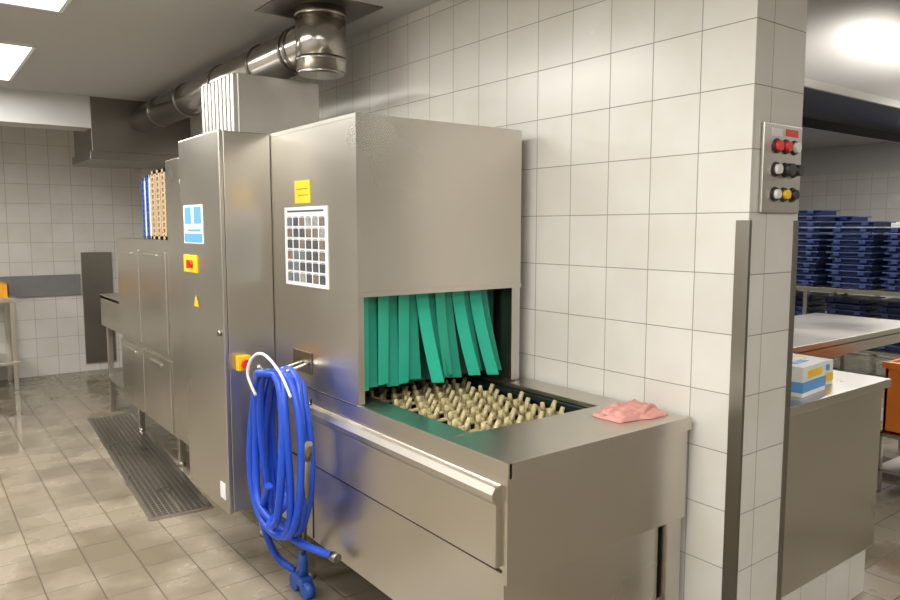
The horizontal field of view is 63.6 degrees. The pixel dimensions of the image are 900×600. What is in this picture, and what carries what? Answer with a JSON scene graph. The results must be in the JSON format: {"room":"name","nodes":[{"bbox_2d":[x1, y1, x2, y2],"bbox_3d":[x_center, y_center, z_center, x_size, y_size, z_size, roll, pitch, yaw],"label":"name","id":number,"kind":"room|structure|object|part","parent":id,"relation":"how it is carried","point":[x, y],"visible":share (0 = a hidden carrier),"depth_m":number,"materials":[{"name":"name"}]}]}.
{"room":"commercial kitchen","nodes":[
{"label":"commercial kitchen","id":0,"kind":"room"},
{"bbox_2d":[0,126,142,379],"bbox_3d":[-2.364,-0.668,9.024,13.500,2.650,0.100,-4,7,-37],"label":"wall","id":1,"kind":"structure","parent":0,"point":[53,210],"depth_m":7.62,"materials":[{"name":"tile"}]},
{"bbox_2d":[0,274,80,297],"bbox_3d":[-5.841,-0.029,6.377,4.700,0.220,0.030,-4,7,-37],"label":"trim","id":2,"kind":"structure","parent":1,"relation":"attached to","point":[67,284],"depth_m":7.56,"materials":[{"name":"silver metal"}]},
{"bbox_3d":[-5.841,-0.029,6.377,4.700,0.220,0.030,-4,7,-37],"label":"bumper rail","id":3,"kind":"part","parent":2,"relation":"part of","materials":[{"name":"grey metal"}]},
{"bbox_2d":[81,252,115,362],"bbox_3d":[-3.827,0.080,7.910,0.300,1.200,0.030,-4,7,-37],"label":"panel","id":4,"kind":"object","parent":1,"relation":"attached to","point":[96,267],"depth_m":7.88,"materials":[{"name":"silver metal"}]},
{"bbox_2d":[0,0,890,149],"bbox_3d":[1.153,-1.576,4.237,13.700,0.100,11.800,-4,7,-37],"label":"ceiling","id":5,"kind":"structure","parent":0,"point":[134,50],"depth_m":4.26,"materials":[{"name":"paint"}]},
{"bbox_2d":[0,41,35,80],"bbox_3d":[-3.144,-1.566,4.712,0.640,0.012,1.260,-4,7,-37],"label":"frame","id":6,"kind":"object","parent":5,"relation":"attached to","point":[32,47],"visible":1,"depth_m":4.55,"materials":[{"name":"white plastic"}]},
{"bbox_2d":[0,44,30,79],"bbox_3d":[-3.144,-1.568,4.711,0.600,0.008,1.220,-4,7,-37],"label":"diffuser","id":7,"kind":"object","parent":6,"relation":"attached to","point":[11,56],"visible":1,"depth_m":4.70,"materials":[{"name":"white plastic"}]},
{"bbox_2d":[0,0,71,12],"bbox_3d":[-1.851,-1.397,3.002,0.640,0.012,1.260,-4,7,-37],"label":"frame","id":8,"kind":"object","parent":5,"relation":"attached to","point":[66,3],"visible":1,"depth_m":3.59,"materials":[{"name":"white plastic"}]},
{"bbox_2d":[0,0,65,10],"bbox_3d":[-1.851,-1.399,3.002,0.600,0.008,1.220,-4,7,-37],"label":"diffuser","id":9,"kind":"object","parent":8,"relation":"attached to","point":[46,4],"visible":1,"depth_m":3.55,"materials":[{"name":"white plastic"}]},
{"bbox_2d":[0,88,190,135],"bbox_3d":[-4.594,-1.482,5.120,5.360,0.260,0.300,-4,7,-37],"label":"beam","id":10,"kind":"structure","parent":5,"relation":"attached to","point":[18,108],"depth_m":5.92,"materials":[{"name":"white paint"}]},
{"bbox_2d":[72,96,189,168],"bbox_3d":[-2.933,-1.505,6.666,0.848,0.520,0.815,-4,7,-37],"label":"exhaust hood","id":11,"kind":"object","parent":5,"relation":"hanging from","point":[111,140],"visible":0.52,"depth_m":6.31,"materials":[{"name":"metal"}]},
{"bbox_2d":[130,0,382,132],"bbox_3d":[-1.609,-1.427,4.924,0.490,0.332,3.590,-4,7,-37],"label":"duct","id":12,"kind":"object","parent":5,"relation":"hanging from","point":[314,48],"visible":0.94,"depth_m":3.73,"materials":[{"name":"metal"}]},
{"bbox_2d":[802,0,899,143],"bbox_3d":[2.346,-1.198,3.851,3.500,0.555,0.608,-4,7,-37],"label":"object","id":13,"kind":"structure","parent":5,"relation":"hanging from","point":[852,76],"depth_m":3.07,"materials":[{"name":"metal"}]},
{"bbox_2d":[0,353,899,599],"bbox_3d":[1.153,1.161,4.508,13.700,0.100,11.800,-4,7,-37],"label":"floor","id":14,"kind":"structure","parent":0,"point":[72,527],"depth_m":3.75,"materials":[{"name":"tile"}]},
{"bbox_2d":[0,293,20,389],"bbox_3d":[-4.864,0.442,6.741,1.440,0.890,0.600,-4,7,-37],"label":"side table","id":15,"kind":"object","parent":14,"relation":"on","point":[8,359],"visible":0.87,"depth_m":6.95,"materials":[{"name":"silver metal"}]},
{"bbox_2d":[0,282,8,297],"bbox_3d":[-4.439,-0.092,6.947,0.330,0.128,0.400,-4,7,-37],"label":"crate","id":16,"kind":"object","parent":15,"relation":"on","point":[4,291],"visible":1,"depth_m":6.87,"materials":[{"name":"plastic"}]},
{"bbox_2d":[88,413,212,520],"bbox_3d":[-2.128,1.060,4.960,0.334,0.011,2.460,-4,7,-33],"label":"floor drain grate","id":17,"kind":"object","parent":14,"relation":"on","point":[162,490],"visible":0.98,"depth_m":4.63,"materials":[{"name":"metal"}]},
{"bbox_2d":[100,73,691,599],"bbox_3d":[-1.158,-0.024,4.200,1.099,2.319,5.163,-4,7,-37],"label":"dishwasher","id":18,"kind":"object","parent":14,"relation":"on","point":[385,250],"visible":0.96,"depth_m":2.81,"materials":[{"name":"metal"}]},
{"bbox_2d":[141,168,167,239],"bbox_3d":[-1.735,-0.633,4.882,0.495,0.440,0.550,-4,7,-37],"label":"racks","id":19,"kind":"object","parent":18,"relation":"on","point":[154,203],"visible":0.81,"depth_m":4.71,"materials":[{"name":"beige plastic"}]},
{"bbox_2d":[184,255,197,272],"bbox_3d":[-1.216,-0.168,3.371,0.030,0.080,0.190,-4,7,-37],"label":"switch","id":20,"kind":"object","parent":18,"relation":"attached to","point":[190,261],"depth_m":3.34,"materials":[{"name":"yellow plastic"}]},
{"bbox_3d":[-1.117,0.094,3.304,0.018,1.652,0.542,-4,7,-37],"label":"control cabinet door","id":21,"kind":"part","parent":18,"relation":"part of","materials":[{"name":"metal"}]},
{"bbox_3d":[-1.004,0.843,3.211,0.002,0.070,0.060,-4,7,-37],"label":"rating plate","id":22,"kind":"part","parent":18,"relation":"part of","materials":[{"name":"white paper"}]},
{"bbox_3d":[-0.673,0.532,3.122,0.016,0.235,0.310,-4,7,-37],"label":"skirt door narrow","id":23,"kind":"part","parent":18,"relation":"part of","materials":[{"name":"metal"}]},
{"bbox_2d":[246,348,341,599],"bbox_3d":[-0.626,0.736,2.894,0.228,1.063,0.534,-4,7,-37],"label":"hose","id":24,"kind":"object","parent":18,"relation":"hanging from","point":[283,382],"visible":1,"depth_m":2.88,"materials":[{"name":"rubber"}]},
{"bbox_3d":[-0.611,0.255,3.009,0.006,0.090,0.170,-4,7,-37],"label":"bracket plate","id":25,"kind":"part","parent":24,"relation":"part of","materials":[{"name":"metal"}]},
{"bbox_2d":[284,206,328,289],"bbox_3d":[-0.582,-0.214,2.925,0.004,0.320,0.385,-4,7,-37],"label":"poster","id":26,"kind":"object","parent":18,"relation":"attached to","point":[306,228],"depth_m":2.91,"materials":[{"name":"white paper"}]},
{"bbox_2d":[270,112,521,412],"bbox_3d":[-0.238,-0.113,3.139,0.793,1.205,0.744,-4,7,-37],"label":"hood","id":27,"kind":"object","parent":18,"relation":"attached to","point":[395,242],"depth_m":2.85,"materials":[{"name":"metal"}]},
{"bbox_3d":[-0.223,0.594,2.510,0.035,0.242,1.175,-4,7,-37],"label":"skirt door","id":28,"kind":"part","parent":18,"relation":"part of","materials":[{"name":"metal"}]},
{"bbox_2d":[364,289,501,390],"bbox_3d":[-0.059,0.148,2.914,0.726,0.370,0.146,-4,7,-37],"label":"curtain","id":29,"kind":"object","parent":18,"relation":"hanging from","point":[410,335],"depth_m":2.87,"materials":[{"name":"plastic"}]},
{"bbox_2d":[411,374,589,429],"bbox_3d":[-0.064,0.447,2.992,0.595,0.150,1.235,-4,7,-37],"label":"conveyor belt","id":30,"kind":"object","parent":18,"relation":"in","point":[466,402],"depth_m":2.83,"materials":[{"name":"beige plastic"}]},
{"bbox_3d":[0.436,0.928,2.318,0.700,0.295,0.015,-4,7,-37],"label":"table panel","id":31,"kind":"part","parent":18,"relation":"part of","materials":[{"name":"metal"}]},
{"bbox_3d":[0.486,0.626,2.281,0.828,0.315,0.015,-4,7,-37],"label":"table panel","id":32,"kind":"part","parent":18,"relation":"part of","materials":[{"name":"metal"}]},
{"bbox_2d":[590,399,668,423],"bbox_3d":[0.632,0.380,2.540,0.258,0.041,0.173,-4,7,-37],"label":"folded cloth","id":33,"kind":"object","parent":18,"relation":"on","point":[619,412],"visible":1,"depth_m":2.50,"materials":[{"name":"pink fabric"}]},
{"bbox_2d":[781,549,865,599],"bbox_3d":[1.348,1.155,3.052,0.730,0.200,0.430,-4,7,-37],"label":"tiled base wall","id":34,"kind":"structure","parent":14,"relation":"on","point":[845,581],"depth_m":2.96,"materials":[{"name":"tile"}]},
{"bbox_2d":[781,370,890,597],"bbox_3d":[1.378,0.694,3.038,0.825,0.720,0.495,-4,7,-37],"label":"counter","id":35,"kind":"object","parent":34,"relation":"on","point":[834,431],"depth_m":2.83,"materials":[{"name":"silver metal"}]},
{"bbox_2d":[791,357,825,397],"bbox_3d":[1.348,0.295,2.809,0.222,0.117,0.123,-5,8,-42],"label":"glove box","id":36,"kind":"object","parent":35,"relation":"on","point":[808,375],"visible":0.71,"depth_m":2.74,"materials":[{"name":"white cardboard"}]},
{"bbox_2d":[793,353,832,384],"bbox_3d":[1.439,0.284,3.003,0.132,0.102,0.223,-3,7,-31],"label":"glove box","id":37,"kind":"object","parent":35,"relation":"on","point":[829,362],"visible":0.25,"depth_m":2.94,"materials":[{"name":"white cardboard"}]},
{"bbox_2d":[790,370,890,416],"bbox_3d":[1.378,0.353,3.004,0.825,0.035,0.495,-4,7,-37],"label":"countertop","id":38,"kind":"structure","parent":35,"relation":"on","point":[845,385],"depth_m":2.86,"materials":[{"name":"metal"}]},
{"bbox_2d":[793,313,899,449],"bbox_3d":[2.128,0.644,4.660,2.300,0.900,0.750,-4,7,-37],"label":"work table","id":39,"kind":"object","parent":14,"relation":"on","point":[821,335],"visible":0.18,"depth_m":4.58,"materials":[{"name":"silver metal"}]},
{"bbox_2d":[796,284,899,368],"bbox_3d":[3.978,0.307,7.754,1.000,0.960,2.900,-4,7,-37],"label":"table","id":40,"kind":"object","parent":14,"relation":"on","point":[824,288],"visible":0.2,"depth_m":7.06,"materials":[{"name":"silver metal"}]},
{"bbox_2d":[795,291,833,315],"bbox_3d":[3.777,0.159,7.839,0.472,0.473,0.469,-4,7,-37],"label":"trays","id":41,"kind":"object","parent":40,"relation":"on","point":[816,305],"visible":0.14,"depth_m":7.65,"materials":[{"name":"blue plastic"}]},
{"bbox_2d":[796,210,840,285],"bbox_3d":[3.769,-0.556,7.649,0.464,0.773,0.473,-4,7,-37],"label":"trays","id":42,"kind":"object","parent":40,"relation":"on","point":[812,257],"visible":0.49,"depth_m":7.46,"materials":[{"name":"blue plastic"}]},
{"bbox_2d":[824,216,871,244],"bbox_3d":[4.209,-0.546,7.859,0.466,0.713,0.463,-4,7,-37],"label":"trays","id":43,"kind":"object","parent":40,"relation":"on","point":[841,218],"visible":0.06,"depth_m":7.64,"materials":[{"name":"blue plastic"}]},
{"bbox_2d":[821,294,885,317],"bbox_3d":[4.105,0.202,7.405,0.468,0.473,0.468,-4,7,-37],"label":"trays","id":44,"kind":"object","parent":40,"relation":"on","point":[839,304],"visible":0.32,"depth_m":7.26,"materials":[{"name":"blue plastic"}]},
{"bbox_2d":[825,221,895,288],"bbox_3d":[4.085,-0.454,7.231,0.472,0.653,0.471,-4,7,-37],"label":"trays","id":45,"kind":"object","parent":40,"relation":"on","point":[857,263],"visible":0.94,"depth_m":7.10,"materials":[{"name":"blue plastic"}]},
{"bbox_2d":[867,233,899,275],"bbox_3d":[4.528,-0.445,7.444,0.472,0.593,0.473,-4,7,-37],"label":"trays","id":46,"kind":"object","parent":40,"relation":"on","point":[867,233],"visible":0.05,"depth_m":7.33,"materials":[{"name":"blue plastic"}]},
{"bbox_2d":[872,298,899,350],"bbox_3d":[4.407,0.241,7.008,0.462,0.473,0.466,-4,7,-37],"label":"trays","id":47,"kind":"object","parent":40,"relation":"on","point":[889,308],"visible":0.38,"depth_m":6.95,"materials":[{"name":"blue plastic"}]},
{"bbox_2d":[880,228,899,290],"bbox_3d":[4.396,-0.384,6.825,0.471,0.593,0.463,-4,7,-37],"label":"trays","id":48,"kind":"object","parent":40,"relation":"on","point":[892,282],"visible":1,"depth_m":6.81,"materials":[{"name":"blue plastic"}]},
{"bbox_2d":[796,222,899,358],"bbox_3d":[4.970,-0.171,9.224,0.400,1.620,1.920,-4,7,-37],"label":"shelving unit","id":49,"kind":"object","parent":14,"relation":"on","point":[897,224],"visible":0.09,"depth_m":8.83,"materials":[{"name":"metal"}]},
{"bbox_2d":[877,430,899,492],"bbox_3d":[2.833,0.956,4.249,0.500,0.360,0.440,-4,7,-37],"label":"trolley","id":50,"kind":"object","parent":14,"relation":"on","point":[892,466],"visible":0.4,"depth_m":4.25,"materials":[{"name":"silver metal"}]},
{"bbox_2d":[882,358,899,435],"bbox_3d":[2.821,0.568,4.202,0.460,0.419,0.430,-4,7,-37],"label":"crate","id":51,"kind":"object","parent":50,"relation":"on","point":[891,409],"visible":1,"depth_m":4.20,"materials":[{"name":"plastic"}]},
{"bbox_2d":[140,0,807,599],"bbox_3d":[-1.126,-0.303,5.334,0.300,2.650,7.315,-4,7,-37],"label":"wall partition","id":52,"kind":"structure","parent":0,"point":[640,121],"depth_m":2.62,"materials":[{"name":"tile"}]},
{"bbox_2d":[721,220,751,599],"bbox_3d":[0.944,0.527,2.409,0.014,1.575,0.048,-4,7,-37],"label":"trim","id":53,"kind":"structure","parent":52,"relation":"attached to","point":[743,234],"depth_m":2.38,"materials":[{"name":"metal"}]},
{"bbox_2d":[758,122,801,212],"bbox_3d":[1.094,-0.429,2.378,0.235,0.285,0.031,-4,7,-37],"label":"plate","id":54,"kind":"object","parent":52,"relation":"attached to","point":[768,181],"depth_m":2.35,"materials":[{"name":"metal"}]},
{"bbox_3d":[1.084,-0.500,2.359,0.091,0.036,0.018,-4,7,-37],"label":"red buttons","id":55,"kind":"part","parent":54,"relation":"part of","materials":[{"name":"red plastic"}]},
{"bbox_3d":[1.102,-0.444,2.377,0.158,0.226,0.018,-4,7,-37],"label":"white buttons","id":56,"kind":"part","parent":54,"relation":"part of","materials":[{"name":"white plastic"}]},
{"bbox_3d":[1.107,-0.347,2.390,0.032,0.032,0.020,-4,7,-37],"label":"yellow buttons","id":57,"kind":"part","parent":54,"relation":"part of","materials":[{"name":"yellow plastic"}]},
{"bbox_2d":[786,129,798,137],"bbox_3d":[1.132,-0.550,2.400,0.075,0.022,0.002,-4,7,-37],"label":"label","id":58,"kind":"object","parent":54,"relation":"attached to","point":[791,133],"visible":1,"depth_m":2.40,"materials":[{"name":"plastic"}]},
{"bbox_2d":[776,221,798,599],"bbox_3d":[1.171,0.511,2.578,0.030,1.575,0.048,-4,7,-37],"label":"trim","id":59,"kind":"structure","parent":52,"relation":"attached to","point":[796,223],"depth_m":2.54,"materials":[{"name":"metal"}]},
{"bbox_2d":[799,142,899,221],"bbox_3d":[6.583,-0.610,8.438,0.110,2.650,11.600,-4,7,-37],"label":"wall","id":60,"kind":"structure","parent":0,"point":[859,180],"depth_m":9.77,"materials":[{"name":"tile"}]}
]}

